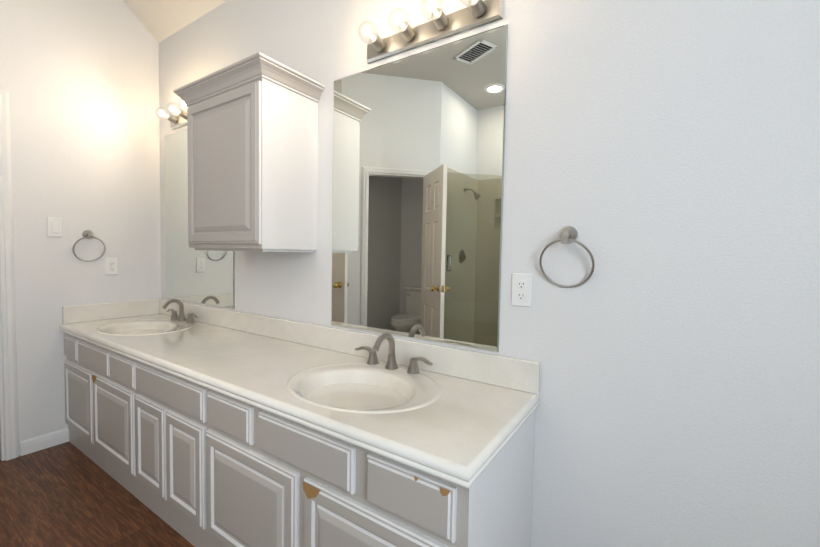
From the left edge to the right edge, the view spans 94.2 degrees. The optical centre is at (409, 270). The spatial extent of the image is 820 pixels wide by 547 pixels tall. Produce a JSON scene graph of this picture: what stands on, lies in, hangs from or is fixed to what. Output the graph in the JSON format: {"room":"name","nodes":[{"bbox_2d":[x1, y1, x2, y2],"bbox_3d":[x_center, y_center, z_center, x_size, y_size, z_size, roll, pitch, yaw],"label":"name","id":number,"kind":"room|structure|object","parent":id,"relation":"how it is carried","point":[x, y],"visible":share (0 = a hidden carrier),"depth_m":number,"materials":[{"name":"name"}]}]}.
{"room":"bathroom","nodes":[
{"label":"bathroom","id":0,"kind":"room"},
{"bbox_2d":[0,0,160,455],"bbox_3d":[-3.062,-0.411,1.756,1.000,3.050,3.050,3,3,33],"label":"wall","id":1,"kind":"structure","parent":0,"point":[79,80],"depth_m":2.33,"materials":[{"name":"paint"}]},
{"bbox_2d":[0,89,18,460],"bbox_3d":[-2.461,0.045,1.865,0.118,2.052,0.724,3,3,33],"label":"door frame","id":2,"kind":"structure","parent":1,"relation":"attached to","point":[9,437],"depth_m":2.12,"materials":[{"name":"white paint"}]},
{"bbox_2d":[20,428,68,455],"bbox_3d":[-0.879,1.126,0.359,4.300,0.083,3.050,3,3,33],"label":"baseboard","id":3,"kind":"structure","parent":1,"relation":"attached to","point":[41,442],"depth_m":2.27,"materials":[{"name":"white paint"}]},
{"bbox_2d":[47,217,62,236],"bbox_3d":[-2.118,-0.260,2.275,0.013,0.114,0.070,3,3,33],"label":"rocker light switch","id":4,"kind":"object","parent":1,"relation":"attached to","point":[54,227],"visible":1,"depth_m":2.27,"materials":[{"name":"white plastic"}]},
{"bbox_2d":[72,230,105,261],"bbox_3d":[-2.016,-0.158,2.397,0.063,0.200,0.167,3,3,33],"label":"towel ring","id":5,"kind":"object","parent":1,"relation":"attached to","point":[87,234],"visible":1,"depth_m":2.39,"materials":[{"name":"silver metal"}]},
{"bbox_2d":[63,299,158,322],"bbox_3d":[-1.964,0.262,2.536,0.020,0.108,0.530,3,3,33],"label":"backsplash","id":6,"kind":"structure","parent":1,"relation":"attached to","point":[75,313],"depth_m":2.50,"materials":[{"name":"white stone"}]},
{"bbox_2d":[105,258,117,274],"bbox_3d":[-1.971,-0.032,2.518,0.008,0.114,0.070,3,3,33],"label":"electrical outlet","id":7,"kind":"object","parent":1,"relation":"attached to","point":[111,266],"visible":1,"depth_m":2.51,"materials":[{"name":"white plastic"}]},
{"bbox_2d":[159,299,539,394],"bbox_3d":[-0.693,0.308,2.025,2.705,0.108,0.020,3,3,33],"label":"backsplash","id":8,"kind":"structure","parent":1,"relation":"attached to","point":[517,374],"depth_m":1.59,"materials":[{"name":"white stone"}]},
{"bbox_2d":[0,442,193,546],"bbox_3d":[-0.881,1.192,0.362,4.500,0.050,3.250,3,3,33],"label":"floor","id":9,"kind":"structure","parent":0,"point":[67,494],"depth_m":1.75,"materials":[{"name":"brown wood"}]},
{"bbox_2d":[61,331,539,546],"bbox_3d":[-0.854,0.758,1.825,2.693,0.690,0.555,3,3,33],"label":"bathroom vanity","id":10,"kind":"object","parent":9,"relation":"on","point":[195,425],"depth_m":1.28,"materials":[{"name":"grey paint"}]},
{"bbox_2d":[59,315,538,490],"bbox_3d":[-0.844,0.392,1.801,2.706,0.045,0.566,3,3,33],"label":"countertop","id":11,"kind":"structure","parent":10,"relation":"on","point":[457,429],"depth_m":1.33,"materials":[{"name":"white stone"}]},
{"bbox_2d":[162,299,197,322],"bbox_3d":[-1.505,0.252,2.434,0.377,0.150,0.146,3,3,33],"label":"faucet","id":12,"kind":"object","parent":11,"relation":"on","point":[174,318],"depth_m":2.45,"materials":[{"name":"silver metal"}]},
{"bbox_2d":[355,333,432,373],"bbox_3d":[-0.097,0.318,1.503,0.377,0.150,0.146,3,3,33],"label":"faucet","id":13,"kind":"object","parent":11,"relation":"on","point":[371,365],"depth_m":1.52,"materials":[{"name":"silver metal"}]},
{"bbox_2d":[123,0,226,42],"bbox_3d":[-1.231,-1.692,0.442,5.400,0.369,3.150,3,3,33],"label":"ceiling","id":14,"kind":"structure","parent":0,"point":[160,20],"depth_m":2.47,"materials":[{"name":"paint"}]},
{"bbox_2d":[159,0,819,546],"bbox_3d":[0.017,-0.373,1.607,4.500,3.000,0.100,3,3,33],"label":"wall","id":15,"kind":"structure","parent":0,"point":[663,158],"depth_m":1.12,"materials":[{"name":"paint"}]},
{"bbox_2d":[155,100,186,129],"bbox_3d":[-1.414,-1.008,2.391,0.608,0.105,0.138,3,3,33],"label":"sconce","id":16,"kind":"object","parent":15,"relation":"attached to","point":[179,120],"visible":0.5,"depth_m":2.49,"materials":[{"name":"silver metal"}]},
{"bbox_2d":[164,129,234,308],"bbox_3d":[-1.387,-0.362,2.474,0.843,1.145,0.005,3,3,33],"label":"mirror","id":17,"kind":"object","parent":15,"relation":"attached to","point":[206,277],"visible":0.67,"depth_m":2.55,"materials":[{"name":"grey mirror"}]},
{"bbox_2d":[173,52,324,251],"bbox_3d":[-0.798,-0.493,1.870,0.694,0.792,0.355,3,3,33],"label":"upper cabinet","id":18,"kind":"object","parent":15,"relation":"attached to","point":[252,133],"visible":1,"depth_m":1.71,"materials":[{"name":"grey paint"}]},
{"bbox_2d":[331,24,507,351],"bbox_3d":[-0.020,-0.297,1.570,0.832,1.145,0.005,3,3,33],"label":"mirror","id":19,"kind":"object","parent":15,"relation":"attached to","point":[418,172],"visible":1,"depth_m":1.52,"materials":[{"name":"grey mirror"}]},
{"bbox_2d":[358,0,503,63],"bbox_3d":[0.034,-0.939,1.433,0.608,0.105,0.138,3,3,33],"label":"sconce","id":20,"kind":"object","parent":15,"relation":"attached to","point":[441,25],"visible":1,"depth_m":1.45,"materials":[{"name":"silver metal"}]},
{"bbox_2d":[511,273,531,306],"bbox_3d":[0.384,0.065,1.312,0.070,0.114,0.008,3,3,33],"label":"electrical outlet","id":21,"kind":"object","parent":15,"relation":"attached to","point":[521,289],"visible":1,"depth_m":1.31,"materials":[{"name":"white plastic"}]},
{"bbox_2d":[539,226,594,287],"bbox_3d":[0.494,-0.044,1.207,0.167,0.200,0.063,3,3,33],"label":"towel ring","id":22,"kind":"object","parent":15,"relation":"attached to","point":[568,234],"visible":1,"depth_m":1.21,"materials":[{"name":"silver metal"}]}
]}

